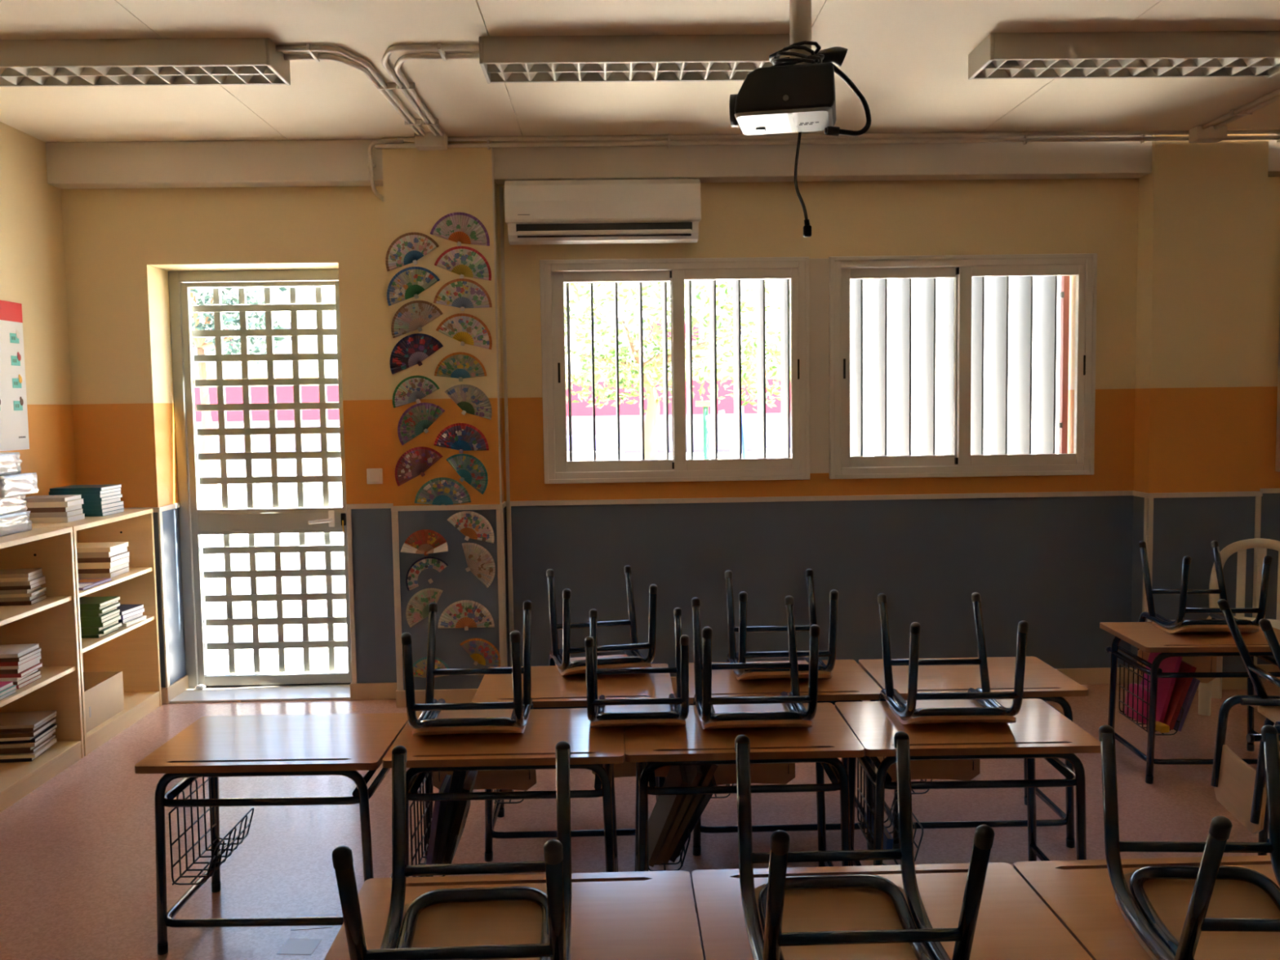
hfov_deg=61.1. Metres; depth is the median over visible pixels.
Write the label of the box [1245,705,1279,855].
school desk
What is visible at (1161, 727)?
tin
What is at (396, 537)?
trim
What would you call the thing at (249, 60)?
ceiling lamp
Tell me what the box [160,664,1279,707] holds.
baseboard
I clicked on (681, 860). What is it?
wire basket
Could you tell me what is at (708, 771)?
folder
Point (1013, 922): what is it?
school desk
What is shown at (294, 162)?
beam
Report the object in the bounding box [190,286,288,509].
tree
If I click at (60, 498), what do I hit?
book
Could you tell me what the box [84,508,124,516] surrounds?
book
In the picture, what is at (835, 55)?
power cable
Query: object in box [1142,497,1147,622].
trim
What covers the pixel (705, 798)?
folder
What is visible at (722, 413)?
pole
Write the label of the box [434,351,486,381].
fan
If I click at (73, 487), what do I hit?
book
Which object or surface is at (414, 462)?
fan
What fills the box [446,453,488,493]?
fan
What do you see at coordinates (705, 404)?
post
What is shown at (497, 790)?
wire basket
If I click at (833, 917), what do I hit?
chair
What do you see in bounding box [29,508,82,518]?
book
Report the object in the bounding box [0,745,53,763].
folder
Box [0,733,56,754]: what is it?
folder
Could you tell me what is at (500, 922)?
chair
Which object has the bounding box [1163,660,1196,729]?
book
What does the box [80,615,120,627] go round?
book
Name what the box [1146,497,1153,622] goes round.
trim
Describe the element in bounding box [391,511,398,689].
trim
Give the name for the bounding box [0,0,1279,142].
ceiling
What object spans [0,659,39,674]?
book
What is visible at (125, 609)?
book
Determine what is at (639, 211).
air conditioner
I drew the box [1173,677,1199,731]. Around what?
book
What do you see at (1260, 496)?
trim
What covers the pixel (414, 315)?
fan
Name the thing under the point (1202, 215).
pillar
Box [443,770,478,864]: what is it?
folder
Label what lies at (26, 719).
folder
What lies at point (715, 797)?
wire basket
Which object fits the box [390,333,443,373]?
fan
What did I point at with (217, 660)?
ground
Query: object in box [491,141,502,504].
trim
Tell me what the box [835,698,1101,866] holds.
school desk
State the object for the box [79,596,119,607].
book
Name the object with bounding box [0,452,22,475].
pack
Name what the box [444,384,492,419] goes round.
fan
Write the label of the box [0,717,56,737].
folder
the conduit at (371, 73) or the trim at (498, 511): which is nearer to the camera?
the conduit at (371, 73)
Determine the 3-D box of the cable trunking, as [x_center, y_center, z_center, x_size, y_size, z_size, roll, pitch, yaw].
[-0.697,-0.223,5.680,0.017,2.582,0.014,-1,4,-1]
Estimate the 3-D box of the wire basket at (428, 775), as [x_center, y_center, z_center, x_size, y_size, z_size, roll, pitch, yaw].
[-0.602,1.019,3.301,0.130,0.252,0.330,-1,4,-1]
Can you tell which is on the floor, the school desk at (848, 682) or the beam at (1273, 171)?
the school desk at (848, 682)
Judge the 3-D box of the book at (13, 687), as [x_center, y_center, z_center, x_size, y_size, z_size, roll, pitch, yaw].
[-2.614,0.843,4.301,0.200,0.015,0.160,-1,4,-2]
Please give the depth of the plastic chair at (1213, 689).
5.49 m
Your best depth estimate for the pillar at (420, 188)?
5.51 m
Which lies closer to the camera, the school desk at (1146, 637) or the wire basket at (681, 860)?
the wire basket at (681, 860)
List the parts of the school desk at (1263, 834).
frame, rail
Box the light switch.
[366,468,382,484]
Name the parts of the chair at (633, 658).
leg, seat frame, seat, leg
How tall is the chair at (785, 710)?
0.641 m
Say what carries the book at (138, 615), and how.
on the book at (144, 617)
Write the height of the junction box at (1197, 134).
0.069 m
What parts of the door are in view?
lever, handle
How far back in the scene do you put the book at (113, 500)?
5.25 m
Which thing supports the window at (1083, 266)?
in the wall at (1061, 566)
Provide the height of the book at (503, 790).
0.223 m
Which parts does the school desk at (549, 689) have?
frame, rail, frame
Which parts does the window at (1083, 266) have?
sash, sash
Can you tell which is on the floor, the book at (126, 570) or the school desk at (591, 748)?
the school desk at (591, 748)
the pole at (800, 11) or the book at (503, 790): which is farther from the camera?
the book at (503, 790)
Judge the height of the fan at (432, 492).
0.159 m
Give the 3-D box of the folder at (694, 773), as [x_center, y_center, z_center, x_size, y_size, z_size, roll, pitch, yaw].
[0.111,0.985,3.317,0.144,0.279,0.270,-1,4,-1]
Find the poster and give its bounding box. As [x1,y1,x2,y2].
[0,300,29,451]
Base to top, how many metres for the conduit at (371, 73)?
0.026 m
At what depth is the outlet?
5.43 m
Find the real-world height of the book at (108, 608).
0.016 m
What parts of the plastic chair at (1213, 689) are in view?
leg, leg, seat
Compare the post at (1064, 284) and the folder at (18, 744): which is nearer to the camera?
the folder at (18, 744)
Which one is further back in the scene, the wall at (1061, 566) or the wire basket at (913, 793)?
the wall at (1061, 566)
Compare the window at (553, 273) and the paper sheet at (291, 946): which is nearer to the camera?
the paper sheet at (291, 946)
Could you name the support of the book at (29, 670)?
on the book at (7, 679)
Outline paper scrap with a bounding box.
[195,684,205,689]
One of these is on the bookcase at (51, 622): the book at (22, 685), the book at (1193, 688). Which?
the book at (22, 685)
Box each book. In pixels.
[0,643,39,657]
[0,648,41,662]
[0,652,41,666]
[0,655,41,669]
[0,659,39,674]
[0,662,42,678]
[0,669,38,681]
[0,680,13,691]
[0,684,17,696]
[0,688,16,700]
[12,670,40,685]
[16,674,40,688]
[24,494,81,502]
[26,498,83,507]
[26,504,81,512]
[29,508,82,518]
[29,513,84,523]
[48,487,120,495]
[49,484,121,491]
[56,490,120,497]
[76,542,128,552]
[76,546,128,558]
[77,551,128,563]
[77,555,129,568]
[77,562,128,573]
[78,566,129,578]
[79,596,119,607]
[80,600,118,610]
[80,602,119,613]
[80,607,117,617]
[80,608,120,620]
[80,613,119,623]
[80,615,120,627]
[80,620,118,631]
[80,622,122,635]
[81,493,122,501]
[81,497,121,505]
[81,501,124,509]
[81,627,119,638]
[82,505,124,513]
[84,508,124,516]
[116,604,143,615]
[118,612,142,623]
[120,608,144,619]
[120,615,146,626]
[501,789,512,791]
[1141,653,1182,723]
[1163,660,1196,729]
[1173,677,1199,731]
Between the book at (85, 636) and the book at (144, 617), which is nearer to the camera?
the book at (85, 636)
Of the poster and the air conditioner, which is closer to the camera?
the poster
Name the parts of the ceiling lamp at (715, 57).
louver blade, louver blade, louver blade, louver blade, louver blade, louver blade, louver blade, louver blade, louver blade, louver blade, louver blade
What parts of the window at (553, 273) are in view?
sash, sash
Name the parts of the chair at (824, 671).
leg, seat frame, seat, leg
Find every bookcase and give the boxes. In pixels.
[0,526,84,813]
[31,508,161,755]
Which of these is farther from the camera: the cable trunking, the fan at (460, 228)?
the cable trunking
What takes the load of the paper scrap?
on the sill at (330, 691)
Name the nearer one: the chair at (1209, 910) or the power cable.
the chair at (1209, 910)
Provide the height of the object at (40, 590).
0.014 m
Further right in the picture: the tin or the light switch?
the tin
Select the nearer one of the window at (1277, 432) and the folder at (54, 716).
the folder at (54, 716)
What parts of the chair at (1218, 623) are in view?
leg, backrest, seat frame, seat, leg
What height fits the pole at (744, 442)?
1.522 m
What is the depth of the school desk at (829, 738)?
3.12 m
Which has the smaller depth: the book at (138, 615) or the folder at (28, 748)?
the folder at (28, 748)
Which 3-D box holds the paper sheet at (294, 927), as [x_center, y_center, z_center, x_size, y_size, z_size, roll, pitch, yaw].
[-0.985,1.335,3.279,0.120,0.001,0.090,-1,4,-7]
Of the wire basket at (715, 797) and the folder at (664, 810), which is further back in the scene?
the wire basket at (715, 797)
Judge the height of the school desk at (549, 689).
0.560 m
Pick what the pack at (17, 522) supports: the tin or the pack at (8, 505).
the pack at (8, 505)
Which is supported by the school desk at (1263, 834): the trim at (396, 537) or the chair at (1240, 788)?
the chair at (1240, 788)
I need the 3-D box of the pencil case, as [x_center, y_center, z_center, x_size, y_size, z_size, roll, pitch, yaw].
[2.104,0.936,4.576,0.064,0.150,0.171,-1,4,0]
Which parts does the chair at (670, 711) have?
leg, backrest, seat, seat frame, leg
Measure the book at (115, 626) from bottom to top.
0.016 m
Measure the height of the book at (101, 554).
0.027 m
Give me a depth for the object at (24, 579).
4.59 m
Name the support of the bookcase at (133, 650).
on the floor
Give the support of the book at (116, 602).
on the book at (108, 608)
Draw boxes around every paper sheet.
[276,938,322,955]
[290,913,336,930]
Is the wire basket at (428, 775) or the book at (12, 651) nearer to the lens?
the wire basket at (428, 775)
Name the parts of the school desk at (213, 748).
rail, frame, frame, rail, rail, rail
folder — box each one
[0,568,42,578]
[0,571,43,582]
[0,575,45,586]
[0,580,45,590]
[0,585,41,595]
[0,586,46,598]
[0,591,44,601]
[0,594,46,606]
[0,710,57,728]
[0,714,57,732]
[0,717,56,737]
[0,724,57,743]
[0,728,55,748]
[0,730,43,741]
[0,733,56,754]
[0,734,53,752]
[0,737,57,759]
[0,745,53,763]
[426,773,451,864]
[435,770,466,864]
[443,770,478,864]
[648,765,688,866]
[654,764,702,865]
[662,764,717,864]
[669,775,716,862]
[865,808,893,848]
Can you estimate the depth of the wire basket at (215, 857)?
3.27 m
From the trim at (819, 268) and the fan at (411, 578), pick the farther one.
the trim at (819, 268)
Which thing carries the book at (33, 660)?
on the book at (2, 671)
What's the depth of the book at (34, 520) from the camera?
4.97 m
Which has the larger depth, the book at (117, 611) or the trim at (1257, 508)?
the trim at (1257, 508)
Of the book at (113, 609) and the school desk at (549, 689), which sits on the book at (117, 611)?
the book at (113, 609)
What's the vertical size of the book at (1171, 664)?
0.294 m
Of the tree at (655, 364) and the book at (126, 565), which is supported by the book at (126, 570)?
the book at (126, 565)
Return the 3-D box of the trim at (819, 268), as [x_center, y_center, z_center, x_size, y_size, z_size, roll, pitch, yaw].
[0.940,-0.595,5.693,0.105,1.120,0.016,-1,4,-1]
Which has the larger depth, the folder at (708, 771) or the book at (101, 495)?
the book at (101, 495)
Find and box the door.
[168,268,351,688]
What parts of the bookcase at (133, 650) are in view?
panel, panel, panel, shelf, shelf, panel, panel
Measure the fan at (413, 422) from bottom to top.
0.215 m
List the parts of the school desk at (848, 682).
rail, frame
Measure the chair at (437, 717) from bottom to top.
0.641 m
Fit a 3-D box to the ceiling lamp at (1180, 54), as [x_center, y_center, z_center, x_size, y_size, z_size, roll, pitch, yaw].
[1.882,-1.611,4.124,1.200,0.098,0.252,-1,4,-1]
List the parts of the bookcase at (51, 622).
shelf, panel, shelf, panel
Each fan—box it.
[385,231,439,271]
[386,266,439,306]
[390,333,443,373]
[391,300,443,337]
[392,375,439,408]
[395,446,442,486]
[397,402,444,444]
[400,529,448,555]
[405,556,448,591]
[405,587,443,627]
[413,657,450,677]
[414,477,471,505]
[430,212,489,245]
[433,278,492,311]
[433,422,488,453]
[434,245,491,280]
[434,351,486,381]
[435,313,492,349]
[437,600,494,630]
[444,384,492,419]
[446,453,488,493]
[447,511,493,543]
[459,638,501,666]
[462,542,495,587]
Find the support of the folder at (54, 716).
on the folder at (17, 734)
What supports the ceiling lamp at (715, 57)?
attached to the ceiling
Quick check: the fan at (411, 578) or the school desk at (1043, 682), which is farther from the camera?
the fan at (411, 578)
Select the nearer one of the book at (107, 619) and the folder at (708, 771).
the folder at (708, 771)
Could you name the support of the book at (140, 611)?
on the book at (138, 615)
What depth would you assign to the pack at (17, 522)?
4.56 m
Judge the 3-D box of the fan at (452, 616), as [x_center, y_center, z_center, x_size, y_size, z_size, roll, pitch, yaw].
[-0.895,0.695,5.580,0.290,0.159,0.012,-1,4,-1]
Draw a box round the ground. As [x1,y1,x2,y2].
[197,451,755,675]
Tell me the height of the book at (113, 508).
0.018 m
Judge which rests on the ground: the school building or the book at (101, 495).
the school building
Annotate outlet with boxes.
[515,222,692,231]
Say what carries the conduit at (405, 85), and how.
attached to the ceiling
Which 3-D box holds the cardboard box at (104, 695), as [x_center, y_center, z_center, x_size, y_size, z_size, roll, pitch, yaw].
[-2.649,1.052,5.139,0.220,0.190,0.410,-1,4,-1]
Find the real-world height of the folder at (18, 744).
0.016 m
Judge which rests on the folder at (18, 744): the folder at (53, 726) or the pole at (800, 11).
the folder at (53, 726)
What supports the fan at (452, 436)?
attached to the pillar at (420, 188)
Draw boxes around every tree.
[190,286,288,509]
[564,279,791,459]
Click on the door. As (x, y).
(194, 522)
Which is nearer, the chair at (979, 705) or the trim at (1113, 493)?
the chair at (979, 705)
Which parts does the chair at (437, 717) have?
leg, seat frame, seat, backrest, leg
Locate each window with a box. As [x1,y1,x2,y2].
[539,256,809,484]
[828,253,1097,479]
[1275,308,1279,471]
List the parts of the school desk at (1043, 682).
frame, rail, frame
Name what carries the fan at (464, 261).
attached to the pillar at (420, 188)
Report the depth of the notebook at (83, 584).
5.09 m
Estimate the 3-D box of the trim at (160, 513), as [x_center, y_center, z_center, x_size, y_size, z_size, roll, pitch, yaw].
[-2.504,0.631,5.710,0.010,0.929,0.034,-1,4,-1]
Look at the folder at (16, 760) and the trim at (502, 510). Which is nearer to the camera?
the folder at (16, 760)
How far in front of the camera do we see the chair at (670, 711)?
3.24 m
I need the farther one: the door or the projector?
the door
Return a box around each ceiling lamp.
[0,37,290,87]
[479,34,790,84]
[968,31,1279,79]
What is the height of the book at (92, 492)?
0.016 m
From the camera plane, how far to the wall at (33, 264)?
5.31 m
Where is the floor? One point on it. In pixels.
(77, 851)
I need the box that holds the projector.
[728,62,835,135]
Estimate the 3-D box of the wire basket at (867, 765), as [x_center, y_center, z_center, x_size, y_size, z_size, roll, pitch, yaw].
[0.766,0.996,3.336,0.130,0.252,0.330,-1,4,0]
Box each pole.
[718,409,734,458]
[741,406,746,458]
[789,0,811,65]
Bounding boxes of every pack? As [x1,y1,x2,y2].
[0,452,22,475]
[0,472,38,498]
[0,494,27,515]
[0,511,31,537]
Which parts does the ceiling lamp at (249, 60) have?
louver blade, louver blade, louver blade, louver blade, louver blade, louver blade, louver blade, louver blade, louver blade, louver blade, louver blade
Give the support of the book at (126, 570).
on the bookcase at (133, 650)
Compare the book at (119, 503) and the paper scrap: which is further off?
the paper scrap
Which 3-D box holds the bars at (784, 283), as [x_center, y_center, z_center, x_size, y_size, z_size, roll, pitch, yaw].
[0.160,-0.590,5.949,1.293,1.114,0.222,-1,4,-1]
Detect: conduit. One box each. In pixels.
[275,43,426,136]
[367,138,404,202]
[374,128,1279,149]
[382,42,479,135]
[1201,88,1279,128]
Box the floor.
[0,680,1279,959]
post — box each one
[695,400,710,459]
[1057,275,1069,453]
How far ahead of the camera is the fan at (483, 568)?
5.56 m
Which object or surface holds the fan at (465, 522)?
attached to the pillar at (420, 188)
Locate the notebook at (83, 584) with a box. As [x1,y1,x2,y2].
[78,577,111,590]
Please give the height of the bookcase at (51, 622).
1.040 m
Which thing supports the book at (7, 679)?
on the book at (37, 673)
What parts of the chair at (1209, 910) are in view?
seat, leg, seat frame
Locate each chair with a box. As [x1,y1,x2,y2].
[331,741,571,959]
[400,600,537,791]
[546,565,657,675]
[584,607,688,777]
[691,595,820,785]
[724,568,838,679]
[734,731,995,959]
[876,592,1028,781]
[1098,724,1279,959]
[1135,540,1272,683]
[1198,537,1279,715]
[1210,599,1279,834]
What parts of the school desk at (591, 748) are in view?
rail, rail, frame, rail, frame, rail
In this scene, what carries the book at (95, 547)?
on the book at (101, 554)
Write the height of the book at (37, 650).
0.015 m
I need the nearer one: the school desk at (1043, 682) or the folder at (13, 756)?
the school desk at (1043, 682)
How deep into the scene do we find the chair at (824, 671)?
3.75 m
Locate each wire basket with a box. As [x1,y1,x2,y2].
[168,777,253,885]
[409,771,471,877]
[493,789,524,804]
[644,761,690,871]
[711,783,733,798]
[857,759,923,865]
[891,779,932,794]
[1118,661,1183,735]
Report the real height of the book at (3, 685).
0.016 m
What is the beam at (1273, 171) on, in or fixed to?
attached to the ceiling
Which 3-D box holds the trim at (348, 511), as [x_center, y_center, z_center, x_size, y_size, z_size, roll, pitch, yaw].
[-1.520,0.615,5.721,0.024,0.929,0.010,-1,4,-1]
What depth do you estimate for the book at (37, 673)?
4.52 m
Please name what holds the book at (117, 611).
on the book at (107, 619)
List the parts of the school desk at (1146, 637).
rail, frame, rail, rail, frame, rail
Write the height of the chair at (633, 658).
0.641 m
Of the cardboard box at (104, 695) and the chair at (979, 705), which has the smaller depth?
the chair at (979, 705)
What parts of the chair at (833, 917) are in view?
leg, seat, seat frame, leg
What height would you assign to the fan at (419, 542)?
0.135 m
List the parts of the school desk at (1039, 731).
rail, frame, rail, rail, frame, rail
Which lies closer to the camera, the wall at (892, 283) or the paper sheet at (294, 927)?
the paper sheet at (294, 927)
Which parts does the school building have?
pane, pane, red panel, pane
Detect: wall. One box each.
[0,121,76,497]
[61,177,1279,687]
[849,275,1061,456]
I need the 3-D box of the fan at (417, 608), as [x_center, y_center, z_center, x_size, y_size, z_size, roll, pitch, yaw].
[-1.105,0.656,5.572,0.192,0.204,0.012,-1,4,-1]
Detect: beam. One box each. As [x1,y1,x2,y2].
[45,138,382,189]
[493,134,1152,184]
[1267,133,1279,177]
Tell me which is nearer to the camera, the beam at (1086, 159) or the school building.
the beam at (1086, 159)
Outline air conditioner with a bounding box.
[504,178,701,244]
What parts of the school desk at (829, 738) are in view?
rail, frame, rail, rail, frame, rail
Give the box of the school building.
[190,279,791,460]
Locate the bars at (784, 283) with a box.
[565,279,790,461]
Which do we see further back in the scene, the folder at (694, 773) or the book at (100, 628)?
the book at (100, 628)
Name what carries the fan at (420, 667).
attached to the pillar at (420, 188)
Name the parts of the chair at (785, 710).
leg, backrest, seat, seat frame, leg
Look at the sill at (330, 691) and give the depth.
5.86 m
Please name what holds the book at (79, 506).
on the book at (60, 514)
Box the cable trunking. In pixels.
[499,186,512,666]
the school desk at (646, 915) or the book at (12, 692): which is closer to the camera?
the school desk at (646, 915)
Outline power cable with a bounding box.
[768,40,871,236]
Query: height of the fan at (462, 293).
0.163 m
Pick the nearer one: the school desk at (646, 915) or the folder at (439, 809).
the school desk at (646, 915)
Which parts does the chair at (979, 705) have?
leg, backrest, seat frame, seat, leg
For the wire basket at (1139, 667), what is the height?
0.252 m
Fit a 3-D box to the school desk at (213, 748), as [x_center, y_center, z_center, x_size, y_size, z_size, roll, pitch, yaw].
[-1.070,1.055,3.293,0.680,0.560,0.502,-1,4,0]
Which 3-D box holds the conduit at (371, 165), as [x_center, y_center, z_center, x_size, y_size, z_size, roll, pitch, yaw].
[-1.267,-1.557,5.479,0.185,0.287,0.176,-1,4,-1]
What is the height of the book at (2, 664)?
0.017 m
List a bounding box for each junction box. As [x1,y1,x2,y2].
[414,132,448,150]
[1188,124,1226,142]
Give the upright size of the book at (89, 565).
0.030 m
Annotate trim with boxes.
[124,488,1279,512]
[157,511,169,687]
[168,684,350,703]
[346,509,356,683]
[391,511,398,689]
[392,511,403,690]
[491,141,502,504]
[496,509,504,666]
[501,508,506,666]
[506,506,514,653]
[808,257,829,473]
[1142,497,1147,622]
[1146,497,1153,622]
[1252,496,1260,666]
[1256,496,1261,666]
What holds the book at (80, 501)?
on the book at (79, 506)
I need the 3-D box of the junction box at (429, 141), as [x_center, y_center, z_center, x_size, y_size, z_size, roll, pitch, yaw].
[-1.028,-1.668,5.346,0.150,0.069,0.089,-1,4,-1]
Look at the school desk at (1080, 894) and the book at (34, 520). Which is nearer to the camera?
the school desk at (1080, 894)
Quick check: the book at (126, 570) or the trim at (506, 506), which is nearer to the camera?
the book at (126, 570)
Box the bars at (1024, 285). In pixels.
[850,275,1057,456]
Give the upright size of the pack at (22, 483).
0.088 m
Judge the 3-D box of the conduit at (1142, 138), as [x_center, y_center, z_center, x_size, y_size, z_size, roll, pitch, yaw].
[1.714,-1.726,5.470,6.060,0.068,0.030,-1,4,-1]
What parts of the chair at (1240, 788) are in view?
backrest, leg, seat frame, seat, leg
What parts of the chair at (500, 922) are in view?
leg, seat, seat frame, leg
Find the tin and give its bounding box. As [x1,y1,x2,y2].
[1155,720,1169,733]
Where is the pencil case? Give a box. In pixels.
[1124,682,1150,724]
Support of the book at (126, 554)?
on the book at (89, 565)
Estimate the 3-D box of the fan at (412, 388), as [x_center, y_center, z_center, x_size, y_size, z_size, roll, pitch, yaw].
[-1.133,-0.448,5.493,0.239,0.162,0.012,-1,4,-1]
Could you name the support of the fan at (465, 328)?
attached to the pillar at (420, 188)
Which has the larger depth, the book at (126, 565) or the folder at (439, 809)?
the book at (126, 565)
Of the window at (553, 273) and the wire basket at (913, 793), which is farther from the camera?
the window at (553, 273)
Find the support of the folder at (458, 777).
in the school desk at (591, 748)
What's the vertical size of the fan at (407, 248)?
0.192 m
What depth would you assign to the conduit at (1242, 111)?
5.08 m
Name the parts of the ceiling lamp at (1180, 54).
louver blade, louver blade, louver blade, louver blade, louver blade, louver blade, louver blade, louver blade, louver blade, louver blade, louver blade, louver blade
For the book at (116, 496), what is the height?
0.015 m
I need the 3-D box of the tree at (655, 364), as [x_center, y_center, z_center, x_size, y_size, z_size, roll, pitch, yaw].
[0.290,-1.034,12.051,2.996,3.491,1.396,-1,4,-1]
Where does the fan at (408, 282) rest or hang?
attached to the pillar at (420, 188)
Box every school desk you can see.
[134,712,408,955]
[324,870,703,959]
[382,708,624,877]
[471,663,673,862]
[624,702,864,912]
[688,659,881,856]
[691,862,1093,959]
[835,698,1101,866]
[858,656,1088,848]
[1013,855,1279,959]
[1099,622,1279,783]
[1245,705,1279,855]
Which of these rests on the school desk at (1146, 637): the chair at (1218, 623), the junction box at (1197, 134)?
the chair at (1218, 623)
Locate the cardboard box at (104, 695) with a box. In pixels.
[83,671,124,732]
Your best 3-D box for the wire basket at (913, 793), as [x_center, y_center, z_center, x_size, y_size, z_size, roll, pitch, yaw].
[0.961,0.952,3.915,0.130,0.252,0.330,-1,4,-1]
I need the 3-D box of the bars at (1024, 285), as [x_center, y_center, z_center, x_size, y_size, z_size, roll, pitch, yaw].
[1.658,-0.615,5.984,1.284,1.114,0.222,-1,4,-1]
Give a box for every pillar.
[382,137,507,690]
[1130,133,1269,672]
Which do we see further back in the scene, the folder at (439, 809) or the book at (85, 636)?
the book at (85, 636)
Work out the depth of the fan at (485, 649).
5.59 m
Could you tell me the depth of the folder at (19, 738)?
4.56 m

